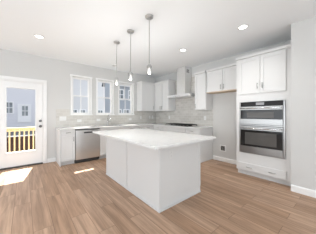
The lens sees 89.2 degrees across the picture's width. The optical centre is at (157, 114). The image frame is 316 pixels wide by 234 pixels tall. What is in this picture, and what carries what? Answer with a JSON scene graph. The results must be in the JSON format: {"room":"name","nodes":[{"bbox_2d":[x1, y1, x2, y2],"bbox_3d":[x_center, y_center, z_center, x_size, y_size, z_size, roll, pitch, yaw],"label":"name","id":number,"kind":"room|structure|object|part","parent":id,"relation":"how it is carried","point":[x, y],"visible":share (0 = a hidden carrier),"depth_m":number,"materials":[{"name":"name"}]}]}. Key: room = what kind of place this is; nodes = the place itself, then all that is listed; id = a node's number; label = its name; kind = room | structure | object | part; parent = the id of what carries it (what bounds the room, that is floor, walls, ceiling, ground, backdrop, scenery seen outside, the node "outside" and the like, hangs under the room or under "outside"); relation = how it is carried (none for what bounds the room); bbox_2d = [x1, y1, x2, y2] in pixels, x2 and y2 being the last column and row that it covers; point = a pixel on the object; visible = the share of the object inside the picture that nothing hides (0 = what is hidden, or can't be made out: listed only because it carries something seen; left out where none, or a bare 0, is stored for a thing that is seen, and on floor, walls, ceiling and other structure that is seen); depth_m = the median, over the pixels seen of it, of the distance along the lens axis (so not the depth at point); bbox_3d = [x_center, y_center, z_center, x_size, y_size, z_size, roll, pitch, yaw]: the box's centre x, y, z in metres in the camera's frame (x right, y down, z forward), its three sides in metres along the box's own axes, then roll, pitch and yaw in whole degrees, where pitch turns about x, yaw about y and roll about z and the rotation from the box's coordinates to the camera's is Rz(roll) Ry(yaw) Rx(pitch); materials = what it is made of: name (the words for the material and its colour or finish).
{"room":"kitchen","nodes":[
{"label":"kitchen","id":0,"kind":"room"},
{"bbox_2d":[0,49,154,158],"bbox_3d":[-3.031,-0.117,4.156,7.800,2.740,0.150,0,0,-40],"label":"wall","id":1,"kind":"structure","parent":0,"point":[56,72],"depth_m":4.31,"materials":[{"name":"grey paint"}]},
{"bbox_2d":[0,75,46,169],"bbox_3d":[-3.306,0.186,3.884,1.000,2.135,0.216,0,0,-40],"label":"door","id":2,"kind":"structure","parent":1,"relation":"in","point":[10,160],"depth_m":3.92,"materials":[{"name":"white paint"}]},
{"bbox_3d":[-3.300,0.131,3.877,0.604,1.589,0.066,0,0,-40],"label":"glass frame","id":3,"kind":"part","parent":2,"relation":"part of","materials":[{"name":"clear glass"}]},
{"bbox_2d":[47,157,55,162],"bbox_3d":[-2.811,1.200,4.233,0.187,0.106,0.014,0,0,-40],"label":"baseboard","id":4,"kind":"structure","parent":1,"relation":"attached to","point":[48,159],"depth_m":4.23,"materials":[{"name":"white paint"}]},
{"bbox_2d":[70,74,92,114],"bbox_3d":[-2.273,-0.560,4.746,0.610,1.153,0.175,0,0,-40],"label":"window","id":5,"kind":"structure","parent":1,"relation":"in","point":[89,96],"depth_m":4.79,"materials":[{"name":"white paint"}]},
{"bbox_3d":[-2.317,-0.799,4.799,0.450,0.545,0.028,0,0,-40],"label":"sash","id":6,"kind":"part","parent":5,"relation":"part of","materials":[{"name":"clear glass"}]},
{"bbox_3d":[-2.298,-0.298,4.776,0.450,0.538,0.028,0,0,-40],"label":"sash","id":7,"kind":"part","parent":5,"relation":"part of","materials":[{"name":"white paint"}]},
{"bbox_2d":[96,78,114,114],"bbox_3d":[-1.727,-0.560,5.200,0.610,1.153,0.175,0,0,-40],"label":"window","id":8,"kind":"structure","parent":1,"relation":"in","point":[97,79],"depth_m":5.23,"materials":[{"name":"white paint"}]},
{"bbox_3d":[-1.772,-0.799,5.254,0.450,0.545,0.028,0,0,-40],"label":"sash","id":9,"kind":"part","parent":8,"relation":"part of","materials":[{"name":"clear glass"}]},
{"bbox_3d":[-1.753,-0.298,5.231,0.450,0.538,0.028,0,0,-40],"label":"sash","id":10,"kind":"part","parent":8,"relation":"part of","materials":[{"name":"white paint"}]},
{"bbox_3d":[-1.761,-0.550,5.241,0.490,1.083,0.070,0,0,-40],"label":"frame","id":11,"kind":"part","parent":8,"relation":"part of","materials":[{"name":"white paint"}]},
{"bbox_2d":[56,109,154,126],"bbox_3d":[-1.421,0.094,5.394,3.419,0.491,0.010,0,0,-40],"label":"tile backsplash","id":12,"kind":"structure","parent":1,"relation":"attached to","point":[71,120],"depth_m":5.08,"materials":[{"name":"grey tile"}]},
{"bbox_2d":[59,116,65,120],"bbox_3d":[-2.606,0.108,4.393,0.164,0.116,0.010,0,0,-40],"label":"light switch","id":13,"kind":"object","parent":12,"relation":"attached to","point":[61,118],"visible":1,"depth_m":4.38,"materials":[{"name":"white plastic"}]},
{"bbox_2d":[118,81,134,114],"bbox_3d":[-1.147,-0.560,5.684,0.640,1.153,0.175,0,0,-40],"label":"window","id":14,"kind":"structure","parent":1,"relation":"in","point":[119,82],"depth_m":5.73,"materials":[{"name":"white paint"}]},
{"bbox_3d":[-1.173,-0.298,5.714,0.480,0.538,0.028,0,0,-40],"label":"sash","id":15,"kind":"part","parent":14,"relation":"part of","materials":[{"name":"white paint"}]},
{"bbox_3d":[-1.181,-0.550,5.724,0.520,1.083,0.070,0,0,-40],"label":"frame","id":16,"kind":"part","parent":14,"relation":"part of","materials":[{"name":"white paint"}]},
{"bbox_2d":[136,81,153,110],"bbox_3d":[-0.340,-0.659,6.060,0.904,1.055,0.362,0,0,-40],"label":"upper cabinet","id":17,"kind":"object","parent":1,"relation":"attached to","point":[145,90],"visible":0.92,"depth_m":5.82,"materials":[{"name":"white paint"}]},
{"bbox_3d":[-0.372,-0.635,5.855,0.546,0.994,0.020,0,0,-40],"label":"door","id":18,"kind":"part","parent":17,"relation":"part of","materials":[{"name":"white paint"}]},
{"bbox_2d":[0,0,315,77],"bbox_3d":[-0.102,-1.537,0.642,7.800,0.100,9.300,0,0,-40],"label":"ceiling","id":19,"kind":"structure","parent":0,"point":[85,32],"depth_m":2.84,"materials":[{"name":"white paint"}]},
{"bbox_2d":[33,34,43,38],"bbox_3d":[-2.266,-1.482,3.054,0.170,0.010,0.170,0,0,-40],"label":"recessed light","id":20,"kind":"object","parent":19,"relation":"in","point":[34,35],"visible":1,"depth_m":3.05,"materials":[{"name":"white plastic"}]},
{"bbox_2d":[114,41,119,84],"bbox_3d":[-0.849,-1.043,3.287,0.124,0.888,0.124,0,0,-40],"label":"pendant light","id":21,"kind":"object","parent":19,"relation":"hanging from","point":[115,42],"visible":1,"depth_m":3.28,"materials":[{"name":"grey metal"}]},
{"bbox_3d":[-0.849,-1.109,3.287,0.012,0.704,0.012,0,0,-17],"label":"rod","id":22,"kind":"part","parent":21,"relation":"part of","materials":[{"name":"silver metal"}]},
{"bbox_2d":[127,29,133,79],"bbox_3d":[-0.488,-1.043,2.854,0.124,0.888,0.124,0,0,-40],"label":"pendant light","id":23,"kind":"object","parent":19,"relation":"hanging from","point":[130,31],"visible":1,"depth_m":2.85,"materials":[{"name":"grey metal"}]},
{"bbox_3d":[-0.488,-1.109,2.854,0.012,0.704,0.012,0,0,-17],"label":"rod","id":24,"kind":"part","parent":23,"relation":"part of","materials":[{"name":"silver metal"}]},
{"bbox_2d":[145,14,152,73],"bbox_3d":[-0.133,-1.043,2.428,0.124,0.888,0.124,0,0,-40],"label":"pendant light","id":25,"kind":"object","parent":19,"relation":"hanging from","point":[149,17],"visible":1,"depth_m":2.42,"materials":[{"name":"silver metal"}]},
{"bbox_3d":[-0.133,-1.109,2.428,0.012,0.704,0.012,0,0,-17],"label":"rod","id":26,"kind":"part","parent":25,"relation":"part of","materials":[{"name":"silver metal"}]},
{"bbox_2d":[237,24,248,29],"bbox_3d":[1.443,-1.482,2.722,0.170,0.010,0.170,0,0,-40],"label":"recessed light","id":27,"kind":"object","parent":19,"relation":"in","point":[244,26],"visible":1,"depth_m":2.72,"materials":[{"name":"white plastic"}]},
{"bbox_2d":[0,158,315,233],"bbox_3d":[-0.102,1.293,0.642,7.500,0.080,9.000,0,0,-40],"label":"floor","id":28,"kind":"structure","parent":0,"point":[45,198],"depth_m":2.19,"materials":[{"name":"brown wood"}]},
{"bbox_2d":[56,129,74,166],"bbox_3d":[-2.400,0.812,4.161,0.332,0.882,0.642,0,0,-40],"label":"base cabinet","id":29,"kind":"object","parent":28,"relation":"on","point":[65,139],"visible":0.99,"depth_m":3.96,"materials":[{"name":"white paint"}]},
{"bbox_3d":[-2.532,0.812,4.073,0.017,0.882,0.608,0,0,-40],"label":"panel","id":30,"kind":"part","parent":29,"relation":"part of","materials":[{"name":"white paint"}]},
{"bbox_3d":[-2.216,0.446,3.954,0.302,0.130,0.020,0,0,-40],"label":"drawer","id":31,"kind":"part","parent":29,"relation":"part of","materials":[{"name":"white paint"}]},
{"bbox_3d":[-2.216,0.832,3.954,0.298,0.618,0.020,0,0,-40],"label":"door","id":32,"kind":"part","parent":29,"relation":"part of","materials":[{"name":"white paint"}]},
{"bbox_2d":[56,123,212,129],"bbox_3d":[-0.596,0.355,4.404,3.438,0.031,2.583,0,0,-40],"label":"countertop","id":33,"kind":"structure","parent":29,"relation":"on","point":[142,124],"depth_m":4.55,"materials":[{"name":"white stone"}]},
{"bbox_2d":[166,123,197,126],"bbox_3d":[0.704,0.315,5.017,0.510,0.048,0.920,0,0,-40],"label":"gas cooktop","id":34,"kind":"object","parent":33,"relation":"in","point":[172,124],"visible":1,"depth_m":4.80,"materials":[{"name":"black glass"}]},
{"bbox_2d":[74,128,99,162],"bbox_3d":[-2.031,0.814,4.468,0.612,0.878,0.592,0,0,-40],"label":"dishwasher","id":35,"kind":"object","parent":28,"relation":"on","point":[87,143],"visible":0.86,"depth_m":4.23,"materials":[{"name":"metal"}]},
{"bbox_2d":[99,127,126,158],"bbox_3d":[-1.472,0.812,4.934,0.828,0.882,0.642,0,0,-40],"label":"base cabinet","id":36,"kind":"object","parent":28,"relation":"on","point":[102,138],"visible":0.24,"depth_m":4.54,"materials":[{"name":"white paint"}]},
{"bbox_3d":[-1.452,0.832,4.591,0.402,0.618,0.020,0,0,-40],"label":"door","id":37,"kind":"part","parent":36,"relation":"part of","materials":[{"name":"white paint"}]},
{"bbox_3d":[-1.295,0.446,4.722,0.816,0.130,0.020,0,0,-40],"label":"drawer","id":38,"kind":"part","parent":36,"relation":"part of","materials":[{"name":"white paint"}]},
{"bbox_2d":[127,126,143,128],"bbox_3d":[-0.903,0.812,5.409,0.646,0.882,0.642,0,0,-40],"label":"base cabinet","id":39,"kind":"object","parent":28,"relation":"on","point":[128,127],"visible":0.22,"depth_m":5.16,"materials":[{"name":"white paint"}]},
{"bbox_2d":[144,125,152,129],"bbox_3d":[-0.274,0.812,5.933,0.982,0.882,0.642,0,0,-40],"label":"base cabinet","id":40,"kind":"object","parent":28,"relation":"on","point":[146,126],"visible":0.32,"depth_m":5.51,"materials":[{"name":"white paint"}]},
{"bbox_2d":[106,137,200,212],"bbox_3d":[-0.181,0.812,3.001,0.940,0.882,1.743,0,0,-40],"label":"kitchen island","id":41,"kind":"object","parent":28,"relation":"on","point":[161,182],"visible":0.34,"depth_m":2.37,"materials":[{"name":"white paint"}]},
{"bbox_3d":[-0.777,0.812,3.065,0.070,0.882,0.858,0,0,-40],"label":"panel","id":42,"kind":"part","parent":41,"relation":"part of","materials":[{"name":"white paint"}]},
{"bbox_3d":[-0.228,0.812,2.406,0.070,0.882,0.829,0,0,-40],"label":"panel","id":43,"kind":"part","parent":41,"relation":"part of","materials":[{"name":"white paint"}]},
{"bbox_3d":[-0.202,1.242,2.984,0.885,0.022,1.743,0,0,-40],"label":"shoe moulding","id":44,"kind":"part","parent":41,"relation":"part of","materials":[{"name":"white paint"}]},
{"bbox_2d":[92,128,215,149],"bbox_3d":[-0.218,0.355,2.829,1.186,0.031,2.017,0,0,-40],"label":"island countertop","id":45,"kind":"structure","parent":41,"relation":"on","point":[148,138],"depth_m":2.37,"materials":[{"name":"white stone"}]},
{"bbox_3d":[0.349,0.812,2.340,0.872,0.882,0.012,0,0,-40],"label":"panel","id":46,"kind":"part","parent":41,"relation":"part of","materials":[{"name":"white paint"}]},
{"bbox_2d":[153,125,164,130],"bbox_3d":[0.223,0.812,5.601,0.642,0.882,0.596,0,0,-40],"label":"base cabinet","id":47,"kind":"object","parent":28,"relation":"on","point":[155,127],"visible":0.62,"depth_m":5.41,"materials":[{"name":"white paint"}]},
{"bbox_2d":[164,126,185,132],"bbox_3d":[0.701,0.812,5.028,0.642,0.882,0.888,0,0,-40],"label":"base cabinet","id":48,"kind":"object","parent":28,"relation":"on","point":[166,128],"visible":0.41,"depth_m":4.79,"materials":[{"name":"white paint"}]},
{"bbox_2d":[186,128,212,162],"bbox_3d":[1.141,0.812,4.500,0.642,0.882,0.480,0,0,-40],"label":"base cabinet","id":49,"kind":"object","parent":28,"relation":"on","point":[206,147],"visible":0.35,"depth_m":4.33,"materials":[{"name":"white paint"}]},
{"bbox_3d":[0.923,0.446,4.329,0.020,0.130,0.452,0,0,-40],"label":"drawer","id":50,"kind":"part","parent":49,"relation":"part of","materials":[{"name":"white paint"}]},
{"bbox_3d":[1.303,0.812,4.332,0.608,0.882,0.015,0,0,-40],"label":"panel","id":51,"kind":"part","parent":49,"relation":"part of","materials":[{"name":"white paint"}]},
{"bbox_2d":[236,44,290,185],"bbox_3d":[2.187,0.026,3.255,0.630,2.455,0.932,0,0,-40],"label":"tall cabinet","id":52,"kind":"object","parent":28,"relation":"on","point":[265,75],"visible":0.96,"depth_m":3.00,"materials":[{"name":"white paint"}]},
{"bbox_3d":[1.841,-0.775,3.245,0.020,0.713,0.394,0,0,-40],"label":"door","id":53,"kind":"part","parent":52,"relation":"part of","materials":[{"name":"white paint"}]},
{"bbox_2d":[239,100,285,158],"bbox_3d":[2.125,0.263,3.218,0.580,1.034,0.774,0,0,-40],"label":"wall oven","id":54,"kind":"object","parent":52,"relation":"in","point":[262,124],"visible":1,"depth_m":3.02,"materials":[{"name":"metal"}]},
{"bbox_3d":[1.924,0.268,3.050,0.056,0.024,0.684,0,0,-40],"label":"handle","id":55,"kind":"part","parent":54,"relation":"part of","materials":[{"name":"silver metal"}]},
{"bbox_3d":[1.924,-0.127,3.050,0.056,0.024,0.684,0,0,-40],"label":"handle","id":56,"kind":"part","parent":54,"relation":"part of","materials":[{"name":"silver metal"}]},
{"bbox_3d":[1.964,0.489,3.083,0.044,0.519,0.714,0,0,-40],"label":"oven door","id":57,"kind":"part","parent":54,"relation":"part of","materials":[{"name":"metal"}]},
{"bbox_3d":[1.964,0.017,3.083,0.044,0.352,0.714,0,0,-40],"label":"microwave door","id":58,"kind":"part","parent":54,"relation":"part of","materials":[{"name":"metal"}]},
{"bbox_3d":[1.963,0.471,3.082,0.044,0.323,0.704,0,0,-40],"label":"glass panel","id":59,"kind":"part","parent":54,"relation":"part of","materials":[{"name":"grey glass"}]},
{"bbox_3d":[1.963,-0.002,3.082,0.044,0.178,0.704,0,0,-40],"label":"glass panel","id":60,"kind":"part","parent":54,"relation":"part of","materials":[{"name":"grey glass"}]},
{"bbox_3d":[1.968,-0.208,3.086,0.034,0.087,0.714,0,0,-40],"label":"control panel","id":61,"kind":"part","parent":54,"relation":"part of","materials":[{"name":"black glass"}]},
{"bbox_3d":[1.970,1.063,3.091,0.020,0.144,0.800,0,0,-40],"label":"drawer","id":62,"kind":"part","parent":52,"relation":"part of","materials":[{"name":"white paint"}]},
{"bbox_3d":[1.969,-1.177,3.073,0.046,0.050,0.932,0,0,-40],"label":"crown moulding","id":63,"kind":"part","parent":52,"relation":"part of","materials":[{"name":"white paint"}]},
{"bbox_3d":[2.099,-0.775,2.937,0.020,0.713,0.394,0,0,-40],"label":"door","id":64,"kind":"part","parent":52,"relation":"part of","materials":[{"name":"white paint"}]},
{"bbox_2d":[155,40,290,159],"bbox_3d":[2.836,-0.117,3.091,0.150,2.740,9.000,0,0,-40],"label":"wall","id":65,"kind":"structure","parent":0,"point":[224,105],"depth_m":4.26,"materials":[{"name":"grey paint"}]},
{"bbox_2d":[154,79,175,110],"bbox_3d":[0.219,-0.659,5.824,0.362,1.055,0.813,0,0,-40],"label":"upper cabinet","id":66,"kind":"object","parent":65,"relation":"attached to","point":[162,89],"visible":1,"depth_m":5.61,"materials":[{"name":"white paint"}]},
{"bbox_3d":[-0.002,-0.635,5.876,0.020,0.994,0.392,0,0,-40],"label":"door","id":67,"kind":"part","parent":66,"relation":"part of","materials":[{"name":"white paint"}]},
{"bbox_3d":[0.244,-0.635,5.581,0.020,0.994,0.361,0,0,-40],"label":"door","id":68,"kind":"part","parent":66,"relation":"part of","materials":[{"name":"white paint"}]},
{"bbox_3d":[0.223,-1.162,5.827,0.354,0.050,0.813,0,0,-40],"label":"crown moulding","id":69,"kind":"part","parent":66,"relation":"part of","materials":[{"name":"white paint"}]},
{"bbox_2d":[167,66,194,98],"bbox_3d":[0.771,-1.012,5.072,0.462,0.945,0.920,0,0,-40],"label":"range hood","id":70,"kind":"object","parent":65,"relation":"attached to","point":[183,73],"visible":0.96,"depth_m":5.02,"materials":[{"name":"metal"}]},
{"bbox_2d":[155,110,212,126],"bbox_3d":[0.725,0.104,5.499,0.010,0.470,2.574,0,0,-40],"label":"tile backsplash","id":71,"kind":"structure","parent":65,"relation":"attached to","point":[191,116],"depth_m":5.21,"materials":[{"name":"grey tile"}]},
{"bbox_2d":[175,77,194,110],"bbox_3d":[0.954,-0.658,5.224,0.010,1.054,1.060,0,0,-40],"label":"tile backsplash","id":72,"kind":"structure","parent":65,"relation":"attached to","point":[182,104],"depth_m":5.24,"materials":[{"name":"grey tile"}]},
{"bbox_2d":[194,70,211,109],"bbox_3d":[1.274,-0.659,4.559,0.362,1.055,0.386,0,0,-40],"label":"upper cabinet","id":73,"kind":"object","parent":65,"relation":"attached to","point":[203,100],"visible":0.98,"depth_m":4.43,"materials":[{"name":"white paint"}]},
{"bbox_3d":[1.174,-0.635,4.465,0.020,0.994,0.356,0,0,-40],"label":"door","id":74,"kind":"part","parent":73,"relation":"part of","materials":[{"name":"white paint"}]},
{"bbox_2d":[206,63,236,93],"bbox_3d":[1.696,-0.879,4.047,0.354,0.615,0.898,0,0,-40],"label":"upper cabinet","id":75,"kind":"object","parent":65,"relation":"attached to","point":[223,79],"visible":0.82,"depth_m":3.97,"materials":[{"name":"white paint"}]},
{"bbox_3d":[1.451,-0.863,4.133,0.020,0.538,0.438,0,0,-40],"label":"door","id":76,"kind":"part","parent":75,"relation":"part of","materials":[{"name":"white paint"}]},
{"bbox_3d":[1.583,-1.162,3.953,0.046,0.050,0.898,0,0,-40],"label":"crown moulding","id":77,"kind":"part","parent":75,"relation":"part of","materials":[{"name":"white paint"}]},
{"bbox_3d":[1.710,-0.582,4.058,0.318,0.020,0.898,0,0,-40],"label":"panel","id":78,"kind":"part","parent":75,"relation":"part of","materials":[{"name":"brown wood"}]},
{"bbox_3d":[1.736,-0.863,3.790,0.020,0.538,0.438,0,0,-40],"label":"door","id":79,"kind":"part","parent":75,"relation":"part of","materials":[{"name":"white paint"}]},
{"bbox_2d":[220,145,225,151],"bbox_3d":[1.726,0.901,4.280,0.030,0.170,0.170,0,0,-40],"label":"water valve box","id":80,"kind":"object","parent":65,"relation":"attached to","point":[222,147],"visible":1,"depth_m":4.28,"materials":[{"name":"white plastic"}]},
{"bbox_2d":[213,155,236,164],"bbox_3d":[1.835,1.200,4.164,0.014,0.106,0.912,0,0,-40],"label":"baseboard","id":81,"kind":"structure","parent":65,"relation":"attached to","point":[227,160],"depth_m":4.22,"materials":[{"name":"white paint"}]},
{"bbox_2d":[291,16,315,190],"bbox_3d":[3.923,-0.117,1.113,0.709,2.740,4.566,0,0,-40],"label":"wall","id":82,"kind":"structure","parent":0,"point":[303,33],"depth_m":2.52,"materials":[{"name":"grey paint"}]},
{"bbox_2d":[291,184,315,197],"bbox_3d":[3.646,1.200,0.880,0.014,0.106,4.568,0,0,-40],"label":"baseboard","id":83,"kind":"structure","parent":82,"relation":"attached to","point":[312,193],"depth_m":2.51,"materials":[{"name":"white paint"}]},
{"label":"outside","id":84,"kind":"structure","parent":0,"visible":0},
{"bbox_2d":[7,131,34,136],"bbox_3d":[-35.892,2.303,65.061,140.000,0.300,104.200,0,0,-40],"label":"ground","id":85,"kind":"structure","parent":84,"point":[21,132],"depth_m":18.22,"materials":[{"name":"white"}]},
{"bbox_2d":[7,88,34,131],"bbox_3d":[-22.129,-2.767,22.619,11.440,9.840,9.830,0,0,-40],"label":"house","id":86,"kind":"structure","parent":85,"relation":"on","point":[20,102],"depth_m":20.54,"materials":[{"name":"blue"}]},
{"bbox_3d":[-18.444,-0.847,19.838,0.650,1.300,0.019,0,0,-40],"label":"pane","id":87,"kind":"part","parent":86,"relation":"part of","materials":[{"name":"grey glass"}]},
{"bbox_3d":[-17.269,-0.472,20.817,0.600,1.250,0.019,0,0,-40],"label":"pane","id":88,"kind":"part","parent":86,"relation":"part of","materials":[{"name":"grey glass"}]},
{"bbox_2d":[73,79,104,112],"bbox_3d":[-14.140,-3.767,31.230,9.540,11.840,8.830,0,0,-40],"label":"house","id":89,"kind":"structure","parent":85,"relation":"on","point":[76,83],"depth_m":27.27,"materials":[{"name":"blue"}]},
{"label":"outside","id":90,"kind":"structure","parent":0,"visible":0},
{"bbox_2d":[7,135,34,151],"bbox_3d":[-3.291,2.303,14.230,85.000,0.300,15.640,0,0,-40],"label":"ground","id":91,"kind":"structure","parent":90,"point":[21,137],"depth_m":11.93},
{"bbox_2d":[102,83,129,112],"bbox_3d":[-3.416,-1.967,24.221,9.040,8.240,3.330,0,0,-40],"label":"house","id":92,"kind":"structure","parent":91,"relation":"on","point":[124,104],"depth_m":21.78,"materials":[{"name":"grey stone"}]},
{"bbox_3d":[-4.038,1.728,4.349,3.600,0.850,1.425,0,0,-40],"label":"wooden deck","id":93,"kind":"object","parent":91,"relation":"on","visible":0},
{"bbox_2d":[7,127,34,152],"bbox_3d":[-4.455,0.852,4.850,3.600,0.902,0.140,0,0,-40],"label":"deck railing","id":94,"kind":"object","parent":93,"relation":"on","point":[19,129],"visible":0.17,"depth_m":5.00,"materials":[{"name":"yellow wood"}]},
{"bbox_3d":[-4.455,0.478,4.850,3.600,0.080,0.038,0,0,-40],"label":"rail","id":95,"kind":"part","parent":94,"relation":"part of","materials":[{"name":"yellow wood"}]},
{"bbox_3d":[-4.455,0.420,4.850,3.600,0.037,0.140,0,0,-40],"label":"rail","id":96,"kind":"part","parent":94,"relation":"part of","materials":[{"name":"yellow wood"}]}
]}

